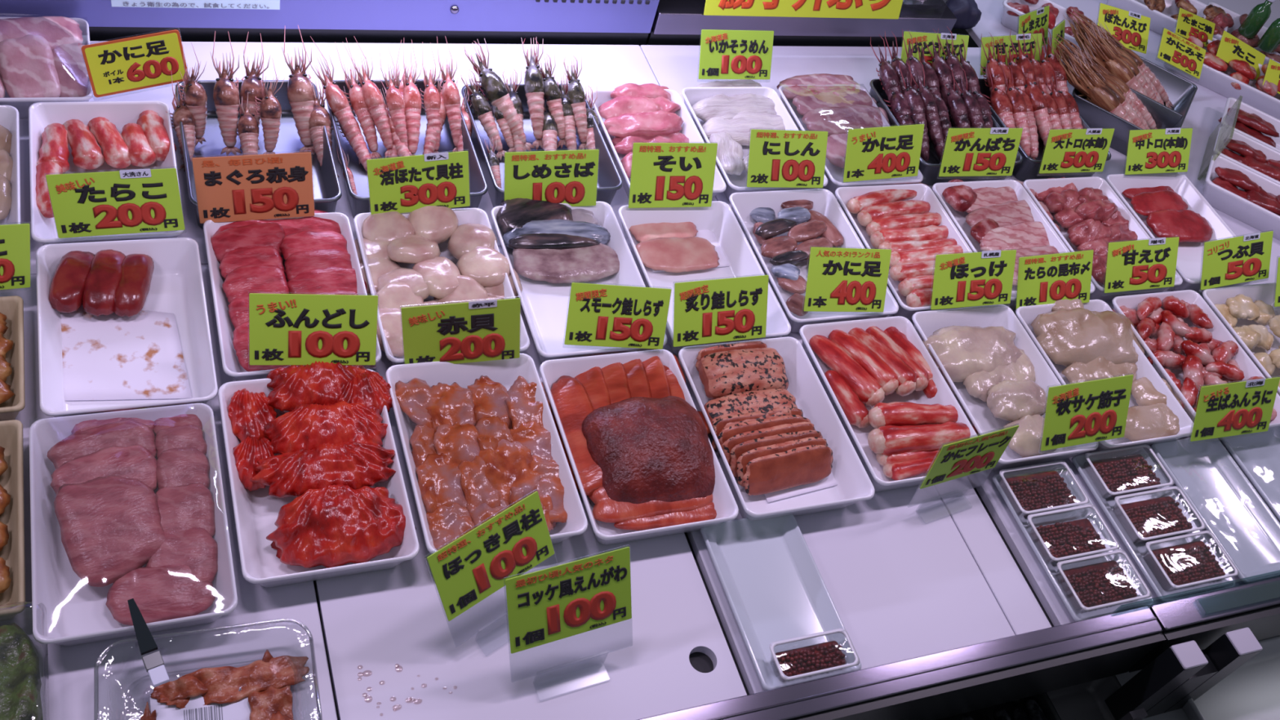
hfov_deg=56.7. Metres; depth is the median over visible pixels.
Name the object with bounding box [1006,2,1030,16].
slice
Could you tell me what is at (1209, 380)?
prawn piece
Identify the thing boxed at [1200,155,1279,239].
serving tray
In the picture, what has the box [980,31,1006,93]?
shrimp
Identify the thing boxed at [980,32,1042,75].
price tag
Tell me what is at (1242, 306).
piece
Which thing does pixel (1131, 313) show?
prawn piece
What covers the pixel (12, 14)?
film
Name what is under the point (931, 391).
crab leg
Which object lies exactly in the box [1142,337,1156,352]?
prawn piece
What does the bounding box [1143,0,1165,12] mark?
lump
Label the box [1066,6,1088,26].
slice
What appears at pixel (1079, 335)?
fillet piece
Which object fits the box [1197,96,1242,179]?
divider
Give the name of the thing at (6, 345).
piece
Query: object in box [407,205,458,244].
scallop
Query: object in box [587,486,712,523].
slice
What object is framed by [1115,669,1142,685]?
countertop
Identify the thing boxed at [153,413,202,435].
tuna slice
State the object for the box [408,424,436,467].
clam piece
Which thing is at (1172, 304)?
prawn piece
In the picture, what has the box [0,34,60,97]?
tuna slice
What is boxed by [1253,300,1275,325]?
piece
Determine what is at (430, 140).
shrimp
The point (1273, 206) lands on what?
tuna slice
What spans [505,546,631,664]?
price tag
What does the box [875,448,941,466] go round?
crab leg
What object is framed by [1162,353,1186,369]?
prawn piece
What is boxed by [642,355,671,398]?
slice
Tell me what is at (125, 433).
tuna slice
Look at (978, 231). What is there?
slice
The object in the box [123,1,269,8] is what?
print
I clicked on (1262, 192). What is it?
tuna slice
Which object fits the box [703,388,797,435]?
block
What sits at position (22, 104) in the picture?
serving tray
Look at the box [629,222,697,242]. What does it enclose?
slice
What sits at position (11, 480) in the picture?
tray
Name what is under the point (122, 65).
price tag
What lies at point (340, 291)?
tuna slice
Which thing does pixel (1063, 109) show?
shrimp
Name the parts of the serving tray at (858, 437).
crab leg, crab leg, crab leg, crab leg, crab leg, crab leg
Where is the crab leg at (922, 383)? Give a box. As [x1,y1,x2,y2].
[865,325,928,391]
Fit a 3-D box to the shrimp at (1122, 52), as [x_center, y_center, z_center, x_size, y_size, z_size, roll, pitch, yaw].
[0.781,-0.482,1.933,0.233,0.098,0.033,29,48,8]
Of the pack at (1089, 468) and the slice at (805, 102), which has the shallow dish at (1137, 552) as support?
the pack at (1089, 468)
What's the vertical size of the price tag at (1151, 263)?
0.066 m
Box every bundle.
[692,93,777,122]
[693,79,761,87]
[701,111,785,146]
[709,132,743,175]
[742,154,749,173]
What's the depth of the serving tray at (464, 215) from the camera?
1.30 m
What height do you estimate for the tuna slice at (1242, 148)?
0.022 m
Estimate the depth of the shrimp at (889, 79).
1.70 m
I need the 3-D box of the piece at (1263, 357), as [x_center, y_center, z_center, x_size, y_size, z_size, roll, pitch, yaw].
[0.811,0.005,1.552,0.055,0.019,0.037,-16,57,-29]
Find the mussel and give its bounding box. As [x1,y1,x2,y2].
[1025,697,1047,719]
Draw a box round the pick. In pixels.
[127,598,168,687]
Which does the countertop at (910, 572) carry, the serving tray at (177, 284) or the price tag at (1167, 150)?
the serving tray at (177, 284)
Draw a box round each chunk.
[1035,177,1078,202]
[1043,188,1081,213]
[1053,207,1084,228]
[1066,218,1111,246]
[1074,199,1117,222]
[1076,236,1116,255]
[1077,187,1108,203]
[1091,253,1107,285]
[1101,210,1128,226]
[1108,222,1151,242]
[1184,35,1203,48]
[1203,52,1227,71]
[1206,40,1221,55]
[1228,59,1257,79]
[1229,71,1249,89]
[1254,75,1265,93]
[1257,78,1278,96]
[1261,63,1268,75]
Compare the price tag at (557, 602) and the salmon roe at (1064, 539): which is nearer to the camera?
the price tag at (557, 602)
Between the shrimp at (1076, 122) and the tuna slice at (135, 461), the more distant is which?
the shrimp at (1076, 122)
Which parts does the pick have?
blade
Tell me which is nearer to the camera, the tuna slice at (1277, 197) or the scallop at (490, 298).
the scallop at (490, 298)
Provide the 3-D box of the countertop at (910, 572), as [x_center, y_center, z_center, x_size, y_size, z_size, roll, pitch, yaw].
[-0.012,-0.081,1.980,2.900,0.860,1.702,-6,52,-22]
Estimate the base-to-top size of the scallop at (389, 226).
0.028 m
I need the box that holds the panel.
[0,0,659,45]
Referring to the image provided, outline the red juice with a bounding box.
[271,541,320,568]
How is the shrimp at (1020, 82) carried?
in the metal tray at (1029, 168)
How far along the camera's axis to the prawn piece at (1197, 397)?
1.47 m
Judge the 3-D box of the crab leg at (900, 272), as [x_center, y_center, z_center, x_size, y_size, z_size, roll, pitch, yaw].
[0.371,-0.115,1.512,0.120,0.024,0.028,-8,53,-24]
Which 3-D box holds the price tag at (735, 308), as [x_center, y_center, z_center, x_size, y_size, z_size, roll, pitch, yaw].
[0.088,-0.053,1.298,0.116,0.071,0.042,-5,52,-21]
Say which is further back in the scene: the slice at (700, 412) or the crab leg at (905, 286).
the crab leg at (905, 286)
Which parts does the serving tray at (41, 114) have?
crab leg, crab leg, crab leg, crab leg, crab leg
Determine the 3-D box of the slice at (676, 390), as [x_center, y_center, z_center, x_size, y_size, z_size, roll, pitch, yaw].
[0.031,0.043,1.267,0.039,0.024,0.132,5,49,-14]
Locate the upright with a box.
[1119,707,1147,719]
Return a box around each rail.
[637,605,1166,719]
[1117,576,1279,672]
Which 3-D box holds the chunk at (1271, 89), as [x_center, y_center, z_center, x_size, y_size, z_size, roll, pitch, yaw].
[1.067,-0.466,2.014,0.033,0.020,0.044,5,49,-14]
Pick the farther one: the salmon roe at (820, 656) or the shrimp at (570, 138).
the shrimp at (570, 138)
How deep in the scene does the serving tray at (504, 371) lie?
1.19 m
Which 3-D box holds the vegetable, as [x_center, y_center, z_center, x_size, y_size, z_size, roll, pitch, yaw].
[-0.512,0.257,0.906,0.098,0.035,0.127,-6,52,-22]
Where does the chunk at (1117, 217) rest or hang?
on the serving tray at (1038, 185)
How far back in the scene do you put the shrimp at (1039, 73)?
1.80 m
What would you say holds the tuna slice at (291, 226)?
on the serving tray at (231, 366)
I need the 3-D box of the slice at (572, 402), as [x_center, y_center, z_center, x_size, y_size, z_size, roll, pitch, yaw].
[-0.063,0.074,1.210,0.040,0.023,0.149,-3,51,-20]
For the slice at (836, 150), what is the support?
on the serving tray at (834, 175)
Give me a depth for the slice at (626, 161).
1.51 m
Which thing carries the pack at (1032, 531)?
in the shallow dish at (1051, 570)
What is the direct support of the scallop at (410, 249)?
on the serving tray at (464, 215)
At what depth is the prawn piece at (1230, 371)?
1.50 m
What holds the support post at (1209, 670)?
on the floor
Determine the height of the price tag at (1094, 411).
0.081 m
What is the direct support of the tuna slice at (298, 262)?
in the serving tray at (231, 366)
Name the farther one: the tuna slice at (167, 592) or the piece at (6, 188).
the piece at (6, 188)
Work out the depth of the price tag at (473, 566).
1.03 m
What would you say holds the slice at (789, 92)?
on the serving tray at (834, 175)
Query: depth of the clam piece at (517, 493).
1.14 m
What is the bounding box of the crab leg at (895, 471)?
[882,457,935,480]
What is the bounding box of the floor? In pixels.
[944,2,978,47]
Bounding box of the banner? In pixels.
[703,0,902,18]
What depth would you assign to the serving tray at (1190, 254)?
1.73 m
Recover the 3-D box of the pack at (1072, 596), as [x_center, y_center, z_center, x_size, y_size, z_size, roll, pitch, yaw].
[0.486,0.237,1.254,0.094,0.024,0.058,-6,52,-22]
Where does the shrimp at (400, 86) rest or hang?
in the metal tray at (359, 203)
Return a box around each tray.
[0,16,93,118]
[0,105,21,225]
[0,419,25,621]
[28,101,184,245]
[28,403,238,646]
[35,237,217,417]
[174,80,342,228]
[203,212,382,381]
[217,368,419,587]
[313,475,1053,719]
[323,79,487,218]
[353,208,529,365]
[385,353,587,554]
[461,84,622,207]
[490,201,666,363]
[539,349,738,545]
[589,88,726,199]
[617,200,791,355]
[678,337,875,520]
[681,86,827,200]
[728,188,898,333]
[777,84,923,198]
[799,315,987,492]
[835,183,983,320]
[869,79,1022,185]
[911,304,1098,470]
[932,179,1095,309]
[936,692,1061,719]
[977,78,1111,181]
[1000,0,1097,53]
[1015,299,1193,452]
[1022,176,1182,301]
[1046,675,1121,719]
[1071,56,1197,155]
[1106,0,1228,40]
[1106,172,1252,292]
[1111,289,1279,439]
[1164,26,1279,119]
[1182,635,1279,719]
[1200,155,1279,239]
[1202,282,1279,395]
[1203,1,1279,65]
[1213,127,1279,184]
[1221,97,1279,151]
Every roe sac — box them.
[48,250,94,312]
[82,248,125,316]
[113,253,154,316]
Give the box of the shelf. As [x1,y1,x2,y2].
[1142,707,1189,719]
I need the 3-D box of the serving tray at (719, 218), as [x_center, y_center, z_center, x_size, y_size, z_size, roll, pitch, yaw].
[0.070,-0.096,1.405,0.150,0.039,0.221,-6,52,-22]
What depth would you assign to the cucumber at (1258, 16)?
2.07 m
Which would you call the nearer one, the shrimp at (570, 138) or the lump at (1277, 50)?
the shrimp at (570, 138)
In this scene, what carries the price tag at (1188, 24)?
on the serving tray at (1219, 82)
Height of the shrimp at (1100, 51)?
0.116 m
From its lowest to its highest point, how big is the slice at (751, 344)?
0.031 m
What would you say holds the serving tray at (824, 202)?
on the countertop at (910, 572)
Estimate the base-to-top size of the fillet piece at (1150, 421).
0.020 m
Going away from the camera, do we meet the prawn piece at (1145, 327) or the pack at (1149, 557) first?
the pack at (1149, 557)
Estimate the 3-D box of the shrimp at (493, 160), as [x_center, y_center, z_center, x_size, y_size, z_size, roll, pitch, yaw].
[-0.176,-0.234,1.442,0.016,0.040,0.068,-9,53,-24]
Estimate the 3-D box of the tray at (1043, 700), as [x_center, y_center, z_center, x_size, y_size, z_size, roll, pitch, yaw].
[0.366,0.415,1.210,0.170,0.039,0.165,-6,52,-22]
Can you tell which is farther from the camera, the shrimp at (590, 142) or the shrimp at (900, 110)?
the shrimp at (900, 110)
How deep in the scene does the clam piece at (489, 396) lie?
1.20 m
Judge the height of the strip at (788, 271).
0.012 m
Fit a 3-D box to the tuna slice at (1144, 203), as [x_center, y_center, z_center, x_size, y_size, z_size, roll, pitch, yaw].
[0.762,-0.230,1.738,0.108,0.014,0.044,-6,52,-22]
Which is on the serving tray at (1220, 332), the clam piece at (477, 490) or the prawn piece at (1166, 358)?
the prawn piece at (1166, 358)
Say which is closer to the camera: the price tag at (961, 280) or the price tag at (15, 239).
the price tag at (15, 239)
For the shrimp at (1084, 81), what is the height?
0.116 m
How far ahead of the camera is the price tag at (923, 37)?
1.75 m
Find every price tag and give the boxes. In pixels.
[0,223,30,289]
[45,168,186,238]
[80,29,188,97]
[191,151,315,223]
[248,293,378,364]
[364,151,470,214]
[400,297,519,364]
[426,491,554,640]
[504,149,599,206]
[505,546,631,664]
[564,282,671,349]
[628,142,717,208]
[673,275,768,346]
[698,28,773,82]
[746,128,827,191]
[804,246,891,311]
[843,124,924,182]
[901,31,968,66]
[920,424,1019,488]
[930,249,1016,309]
[938,127,1022,176]
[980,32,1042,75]
[1015,249,1093,310]
[1018,5,1049,46]
[1039,128,1114,173]
[1040,374,1133,451]
[1051,19,1065,57]
[1097,3,1150,53]
[1102,236,1178,294]
[1124,127,1192,177]
[1157,27,1205,81]
[1175,8,1215,47]
[1190,377,1279,441]
[1200,231,1273,289]
[1216,31,1265,79]
[1262,58,1279,93]
[1274,257,1279,306]
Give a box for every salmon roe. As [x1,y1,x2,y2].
[772,640,845,679]
[1004,471,1075,515]
[1035,518,1106,562]
[1056,560,1137,610]
[1091,453,1160,497]
[1120,496,1192,542]
[1143,540,1225,589]
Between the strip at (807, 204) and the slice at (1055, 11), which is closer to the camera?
the strip at (807, 204)
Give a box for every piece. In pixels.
[0,124,12,154]
[0,149,13,181]
[0,173,12,220]
[0,311,8,333]
[0,332,13,358]
[0,354,12,381]
[0,377,14,404]
[0,446,8,475]
[0,484,10,515]
[0,520,8,551]
[0,556,11,593]
[226,388,276,441]
[233,435,274,491]
[249,441,395,497]
[264,400,387,454]
[266,360,371,412]
[266,484,416,568]
[337,371,392,414]
[395,377,440,428]
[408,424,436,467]
[415,453,467,513]
[425,382,476,431]
[426,502,475,550]
[433,422,479,464]
[457,455,500,512]
[466,496,511,528]
[467,375,511,429]
[475,415,513,450]
[479,439,541,506]
[504,375,552,430]
[509,420,552,460]
[509,480,555,532]
[530,454,567,523]
[963,370,996,402]
[986,379,1047,422]
[988,348,1035,384]
[1003,413,1057,457]
[1031,307,1145,367]
[1051,298,1084,311]
[1061,355,1137,383]
[1111,305,1140,327]
[1123,403,1179,441]
[1130,377,1182,406]
[1135,316,1155,339]
[1135,323,1159,338]
[1136,297,1161,319]
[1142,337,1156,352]
[1146,350,1182,367]
[1147,307,1163,325]
[1155,321,1175,351]
[1160,310,1197,337]
[1161,295,1189,319]
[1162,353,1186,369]
[1163,299,1190,310]
[1164,368,1182,391]
[1172,334,1184,355]
[1177,317,1187,337]
[1179,377,1198,408]
[1180,339,1214,365]
[1181,355,1204,392]
[1184,326,1212,342]
[1186,303,1213,328]
[1194,392,1199,407]
[1196,342,1213,366]
[1202,366,1223,379]
[1203,373,1227,386]
[1204,360,1244,381]
[1206,337,1222,354]
[1211,340,1238,363]
[1214,303,1237,327]
[1221,359,1239,383]
[1225,293,1260,320]
[1232,324,1261,349]
[1247,376,1264,380]
[1248,324,1274,351]
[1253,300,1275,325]
[1253,351,1275,375]
[1268,315,1279,337]
[1268,348,1279,368]
[1270,408,1276,421]
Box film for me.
[0,13,45,16]
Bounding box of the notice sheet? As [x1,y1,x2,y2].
[111,0,279,9]
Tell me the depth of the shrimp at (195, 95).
1.34 m
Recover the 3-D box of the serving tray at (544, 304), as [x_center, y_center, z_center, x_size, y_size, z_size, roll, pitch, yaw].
[-0.075,-0.086,1.350,0.150,0.039,0.230,-6,52,-22]
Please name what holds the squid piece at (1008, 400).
on the serving tray at (977, 411)
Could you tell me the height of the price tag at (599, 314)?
0.065 m
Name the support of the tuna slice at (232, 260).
on the serving tray at (231, 366)
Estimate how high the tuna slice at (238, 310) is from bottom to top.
0.021 m
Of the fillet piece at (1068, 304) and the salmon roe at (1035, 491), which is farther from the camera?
the fillet piece at (1068, 304)
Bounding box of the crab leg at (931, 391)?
[922,379,937,398]
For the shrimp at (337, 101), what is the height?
0.101 m
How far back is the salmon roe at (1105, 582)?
1.25 m
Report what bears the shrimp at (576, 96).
in the metal tray at (609, 179)
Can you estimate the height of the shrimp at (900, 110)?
0.069 m
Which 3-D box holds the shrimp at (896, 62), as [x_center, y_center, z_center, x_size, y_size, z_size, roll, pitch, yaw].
[0.382,-0.395,1.725,0.026,0.088,0.155,-10,54,-25]
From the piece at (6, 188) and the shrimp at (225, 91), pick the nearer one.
the piece at (6, 188)
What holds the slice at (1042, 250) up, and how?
on the serving tray at (958, 218)
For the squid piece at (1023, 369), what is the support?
on the serving tray at (977, 411)
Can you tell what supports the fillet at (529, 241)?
on the fillet at (593, 263)
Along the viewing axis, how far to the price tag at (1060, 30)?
1.88 m
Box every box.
[0,295,25,421]
[93,618,322,719]
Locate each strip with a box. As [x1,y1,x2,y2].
[750,207,775,222]
[752,222,773,244]
[755,217,796,238]
[760,235,797,257]
[769,249,808,265]
[770,263,799,279]
[776,275,806,293]
[777,206,810,222]
[780,199,813,210]
[785,293,808,315]
[787,219,826,242]
[792,237,833,260]
[806,209,844,247]
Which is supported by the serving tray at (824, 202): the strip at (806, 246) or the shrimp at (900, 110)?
the strip at (806, 246)
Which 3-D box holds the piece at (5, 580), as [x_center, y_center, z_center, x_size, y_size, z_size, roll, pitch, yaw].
[-0.560,0.180,0.962,0.089,0.018,0.046,-12,55,-26]
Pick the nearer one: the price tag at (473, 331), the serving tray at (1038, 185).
the price tag at (473, 331)
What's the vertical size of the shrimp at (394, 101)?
0.091 m
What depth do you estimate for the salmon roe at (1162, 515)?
1.34 m
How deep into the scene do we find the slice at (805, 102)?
1.68 m
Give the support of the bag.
on the countertop at (910, 572)
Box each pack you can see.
[4,600,49,719]
[768,628,859,680]
[999,460,1089,517]
[1026,503,1119,564]
[1056,549,1151,613]
[1084,444,1173,500]
[1112,486,1205,545]
[1142,530,1239,591]
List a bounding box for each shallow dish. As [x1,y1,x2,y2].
[700,514,861,690]
[992,464,1154,621]
[1071,447,1235,602]
[1151,437,1279,583]
[1219,426,1279,522]
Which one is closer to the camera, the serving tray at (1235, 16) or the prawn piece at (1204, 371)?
the prawn piece at (1204, 371)
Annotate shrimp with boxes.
[165,71,195,171]
[176,42,207,146]
[209,31,242,155]
[236,84,259,155]
[239,34,270,149]
[254,57,284,154]
[281,25,315,155]
[306,37,374,164]
[308,66,339,177]
[324,86,370,172]
[334,41,382,159]
[336,147,357,195]
[346,36,392,158]
[368,74,409,156]
[378,44,412,155]
[387,40,419,158]
[402,40,422,155]
[420,42,441,153]
[422,53,459,155]
[436,35,462,151]
[457,76,472,151]
[459,67,506,160]
[462,38,535,151]
[484,137,501,188]
[489,105,515,152]
[502,68,524,151]
[521,37,544,150]
[536,53,566,148]
[542,98,557,151]
[552,72,577,150]
[563,54,587,150]
[585,83,599,149]
[870,35,901,102]
[883,71,913,125]
[884,31,912,93]
[899,62,928,162]
[902,28,931,145]
[908,58,945,164]
[915,36,941,97]
[924,28,955,128]
[929,88,951,144]
[937,27,966,95]
[943,66,970,128]
[951,39,981,93]
[951,66,985,128]
[971,90,993,128]
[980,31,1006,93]
[983,63,1016,128]
[991,38,1014,90]
[1002,38,1026,91]
[1002,63,1031,155]
[1007,63,1038,159]
[1009,26,1041,138]
[1015,54,1052,147]
[1025,34,1047,140]
[1035,75,1062,129]
[1037,35,1057,95]
[1041,27,1068,93]
[1043,67,1072,129]
[1047,35,1136,125]
[1054,34,1150,129]
[1059,40,1146,129]
[1060,90,1083,128]
[1062,10,1150,97]
[1062,36,1156,129]
[1069,7,1164,105]
[1072,16,1159,102]
[1078,12,1173,109]
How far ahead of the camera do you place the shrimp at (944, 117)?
1.70 m
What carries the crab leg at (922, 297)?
on the serving tray at (924, 193)
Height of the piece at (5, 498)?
0.018 m
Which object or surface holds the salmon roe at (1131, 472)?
in the pack at (1089, 468)
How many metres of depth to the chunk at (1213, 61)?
2.01 m
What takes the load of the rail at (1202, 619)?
attached to the rail at (964, 679)
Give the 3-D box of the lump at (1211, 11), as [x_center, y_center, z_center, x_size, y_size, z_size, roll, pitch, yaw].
[1.042,-0.628,2.147,0.053,0.021,0.037,-18,58,-30]
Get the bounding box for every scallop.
[354,237,391,262]
[360,257,401,295]
[361,211,415,242]
[375,282,423,309]
[376,307,404,356]
[377,267,429,299]
[386,235,440,263]
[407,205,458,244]
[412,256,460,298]
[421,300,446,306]
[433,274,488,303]
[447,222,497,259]
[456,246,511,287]
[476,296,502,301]
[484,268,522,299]
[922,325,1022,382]
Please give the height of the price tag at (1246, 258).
0.075 m
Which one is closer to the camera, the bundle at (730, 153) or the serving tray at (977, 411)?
the serving tray at (977, 411)
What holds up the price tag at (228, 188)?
on the serving tray at (231, 366)
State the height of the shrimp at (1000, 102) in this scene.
0.081 m
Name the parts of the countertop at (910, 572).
deck panel, deck panel, deck panel, deck panel, deck panel, deck panel, deck panel, deck panel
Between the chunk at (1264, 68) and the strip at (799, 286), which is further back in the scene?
the chunk at (1264, 68)
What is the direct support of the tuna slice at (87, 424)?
on the serving tray at (77, 613)
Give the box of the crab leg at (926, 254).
[889,244,963,267]
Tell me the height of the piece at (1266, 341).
0.019 m
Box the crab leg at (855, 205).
[846,182,928,213]
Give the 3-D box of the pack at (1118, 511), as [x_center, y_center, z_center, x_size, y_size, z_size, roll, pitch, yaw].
[0.581,0.177,1.336,0.098,0.024,0.058,-6,52,-22]
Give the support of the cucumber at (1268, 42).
on the serving tray at (1235, 16)
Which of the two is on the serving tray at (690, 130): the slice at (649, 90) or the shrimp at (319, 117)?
the slice at (649, 90)
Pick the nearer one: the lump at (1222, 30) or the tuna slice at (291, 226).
the tuna slice at (291, 226)
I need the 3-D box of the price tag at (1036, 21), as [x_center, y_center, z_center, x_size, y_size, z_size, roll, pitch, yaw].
[0.625,-0.523,1.889,0.114,0.068,0.034,-32,65,-36]
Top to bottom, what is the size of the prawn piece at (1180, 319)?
0.020 m
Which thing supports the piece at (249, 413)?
on the serving tray at (255, 512)
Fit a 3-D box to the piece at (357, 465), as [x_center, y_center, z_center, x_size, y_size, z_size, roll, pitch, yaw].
[-0.293,0.101,1.099,0.132,0.031,0.050,-4,52,-21]
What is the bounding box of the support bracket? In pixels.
[1104,640,1208,719]
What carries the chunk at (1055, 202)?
in the serving tray at (1038, 185)
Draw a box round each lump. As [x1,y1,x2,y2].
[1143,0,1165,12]
[1170,13,1178,20]
[1174,0,1194,6]
[1176,0,1197,14]
[1203,4,1226,20]
[1205,18,1220,35]
[1212,12,1234,28]
[1217,25,1224,35]
[1231,28,1257,36]
[1235,32,1259,48]
[1239,13,1248,24]
[1260,50,1279,62]
[1274,44,1279,53]
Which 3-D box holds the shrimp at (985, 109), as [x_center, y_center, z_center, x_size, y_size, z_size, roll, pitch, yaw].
[0.501,-0.355,1.745,0.029,0.075,0.152,-7,53,-23]
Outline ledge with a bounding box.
[645,0,956,47]
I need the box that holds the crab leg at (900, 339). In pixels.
[884,326,933,380]
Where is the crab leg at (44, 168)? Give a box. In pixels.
[35,160,62,217]
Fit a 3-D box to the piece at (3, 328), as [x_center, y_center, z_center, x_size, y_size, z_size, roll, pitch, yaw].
[-0.644,-0.033,1.119,0.083,0.020,0.045,-9,54,-24]
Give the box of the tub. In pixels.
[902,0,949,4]
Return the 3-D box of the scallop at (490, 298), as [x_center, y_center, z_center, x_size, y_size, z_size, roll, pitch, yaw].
[-0.159,-0.046,1.287,0.054,0.025,0.060,-9,53,-24]
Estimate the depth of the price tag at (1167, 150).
1.74 m
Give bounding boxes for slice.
[0,16,83,49]
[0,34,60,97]
[0,73,4,97]
[47,419,157,469]
[50,444,157,493]
[52,42,88,97]
[53,475,165,586]
[71,407,154,434]
[106,564,216,625]
[145,527,217,582]
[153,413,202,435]
[155,424,207,459]
[155,482,215,537]
[156,447,209,489]
[210,222,284,262]
[214,208,341,235]
[219,246,285,278]
[222,263,289,303]
[228,290,283,328]
[232,320,289,371]
[280,231,347,260]
[284,248,351,280]
[286,266,367,294]
[310,289,358,295]
[551,375,602,495]
[573,366,611,409]
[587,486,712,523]
[598,95,680,119]
[600,362,631,403]
[603,110,683,137]
[610,83,671,101]
[611,131,688,155]
[613,502,716,530]
[621,151,632,177]
[622,359,652,397]
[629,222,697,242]
[635,236,719,272]
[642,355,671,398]
[663,354,685,400]
[695,341,767,371]
[697,411,712,434]
[711,407,803,452]
[717,414,810,453]
[722,422,815,466]
[729,430,822,479]
[736,436,827,487]
[742,444,833,495]
[777,73,858,99]
[792,88,878,115]
[801,104,889,136]
[826,133,848,168]
[942,178,977,212]
[965,179,1035,213]
[965,200,1053,227]
[970,217,999,243]
[979,221,1060,251]
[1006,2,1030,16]
[1008,245,1075,286]
[1024,0,1039,4]
[1041,2,1058,18]
[1048,9,1055,29]
[1064,26,1080,45]
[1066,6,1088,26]
[1122,186,1174,199]
[1130,190,1188,216]
[1146,208,1213,242]
[1211,177,1247,199]
[1214,166,1260,192]
[1217,117,1275,147]
[1221,148,1248,164]
[1226,139,1266,162]
[1227,107,1279,137]
[1243,155,1279,180]
[1244,186,1276,200]
[1245,190,1279,215]
[1266,159,1279,167]
[1275,195,1279,204]
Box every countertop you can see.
[0,0,1279,719]
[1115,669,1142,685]
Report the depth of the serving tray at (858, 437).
1.34 m
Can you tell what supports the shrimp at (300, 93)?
in the metal tray at (326, 189)
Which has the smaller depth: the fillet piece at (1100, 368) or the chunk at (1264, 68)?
the fillet piece at (1100, 368)
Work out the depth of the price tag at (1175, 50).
1.98 m
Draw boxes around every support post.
[1144,648,1217,718]
[1164,627,1262,712]
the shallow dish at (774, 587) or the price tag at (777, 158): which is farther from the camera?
the price tag at (777, 158)
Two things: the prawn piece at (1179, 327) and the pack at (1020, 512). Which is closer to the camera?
the pack at (1020, 512)
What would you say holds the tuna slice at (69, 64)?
on the serving tray at (22, 104)
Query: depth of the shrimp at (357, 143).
1.41 m
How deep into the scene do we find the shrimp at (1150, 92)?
1.90 m
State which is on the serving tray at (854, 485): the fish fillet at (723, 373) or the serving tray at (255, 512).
the fish fillet at (723, 373)
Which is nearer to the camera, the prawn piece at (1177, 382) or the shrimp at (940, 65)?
the prawn piece at (1177, 382)
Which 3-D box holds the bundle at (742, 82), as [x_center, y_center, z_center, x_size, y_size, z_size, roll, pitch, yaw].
[0.126,-0.374,1.663,0.129,0.022,0.050,-12,55,-26]
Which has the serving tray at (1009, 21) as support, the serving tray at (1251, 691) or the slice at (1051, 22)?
the slice at (1051, 22)
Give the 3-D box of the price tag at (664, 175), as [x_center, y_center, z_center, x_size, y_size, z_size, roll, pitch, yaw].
[0.040,-0.224,1.433,0.113,0.071,0.041,-4,52,-21]
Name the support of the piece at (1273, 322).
on the serving tray at (1265, 292)
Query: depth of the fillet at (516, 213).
1.38 m
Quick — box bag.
[945,0,982,29]
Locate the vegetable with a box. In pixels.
[0,622,43,719]
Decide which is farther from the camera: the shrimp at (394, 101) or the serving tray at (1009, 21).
the serving tray at (1009, 21)
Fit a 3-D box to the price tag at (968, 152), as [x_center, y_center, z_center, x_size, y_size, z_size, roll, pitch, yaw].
[0.463,-0.282,1.616,0.118,0.077,0.028,0,50,-17]
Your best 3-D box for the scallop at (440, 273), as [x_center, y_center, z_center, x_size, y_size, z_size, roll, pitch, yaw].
[-0.220,-0.091,1.291,0.055,0.022,0.059,-4,51,-20]
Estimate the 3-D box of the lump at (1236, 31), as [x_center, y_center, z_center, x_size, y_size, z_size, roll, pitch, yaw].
[1.090,-0.584,2.139,0.050,0.020,0.036,8,48,-11]
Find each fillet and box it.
[496,197,573,233]
[502,218,610,248]
[508,233,600,249]
[512,243,619,283]
[571,208,598,224]
[698,347,788,399]
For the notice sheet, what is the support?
attached to the panel
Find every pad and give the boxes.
[60,304,191,400]
[652,230,729,271]
[764,471,837,502]
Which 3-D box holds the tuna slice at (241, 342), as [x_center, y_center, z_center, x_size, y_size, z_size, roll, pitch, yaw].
[-0.377,-0.017,1.191,0.060,0.021,0.056,-9,53,-24]
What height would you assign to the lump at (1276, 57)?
0.018 m
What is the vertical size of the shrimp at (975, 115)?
0.083 m
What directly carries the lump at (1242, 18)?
on the serving tray at (1235, 16)
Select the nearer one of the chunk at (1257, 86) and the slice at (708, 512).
the slice at (708, 512)
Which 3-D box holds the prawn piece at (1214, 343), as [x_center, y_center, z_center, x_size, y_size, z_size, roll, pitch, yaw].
[0.748,-0.017,1.555,0.052,0.026,0.026,16,47,-4]
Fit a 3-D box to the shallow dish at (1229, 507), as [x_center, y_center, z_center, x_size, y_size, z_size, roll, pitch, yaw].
[0.683,0.172,1.383,0.104,0.015,0.192,-6,52,-22]
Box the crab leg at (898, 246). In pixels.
[878,237,957,252]
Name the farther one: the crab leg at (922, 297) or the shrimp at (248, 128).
the crab leg at (922, 297)
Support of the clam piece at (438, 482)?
in the serving tray at (504, 371)
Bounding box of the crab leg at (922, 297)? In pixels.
[906,288,933,307]
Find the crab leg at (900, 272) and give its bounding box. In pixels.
[888,259,935,281]
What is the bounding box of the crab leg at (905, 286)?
[897,275,933,296]
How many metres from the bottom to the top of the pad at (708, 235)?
0.001 m
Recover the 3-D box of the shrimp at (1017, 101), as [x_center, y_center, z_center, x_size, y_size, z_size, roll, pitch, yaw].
[0.559,-0.363,1.762,0.026,0.087,0.143,-8,53,-23]
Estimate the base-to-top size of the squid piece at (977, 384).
0.020 m
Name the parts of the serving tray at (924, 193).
crab leg, crab leg, crab leg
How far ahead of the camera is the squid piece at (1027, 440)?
1.35 m
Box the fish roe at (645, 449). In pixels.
[582,395,715,503]
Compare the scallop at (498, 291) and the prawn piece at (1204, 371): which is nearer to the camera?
the scallop at (498, 291)
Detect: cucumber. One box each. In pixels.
[1238,0,1275,38]
[1257,17,1279,53]
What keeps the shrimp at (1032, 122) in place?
in the metal tray at (1029, 168)

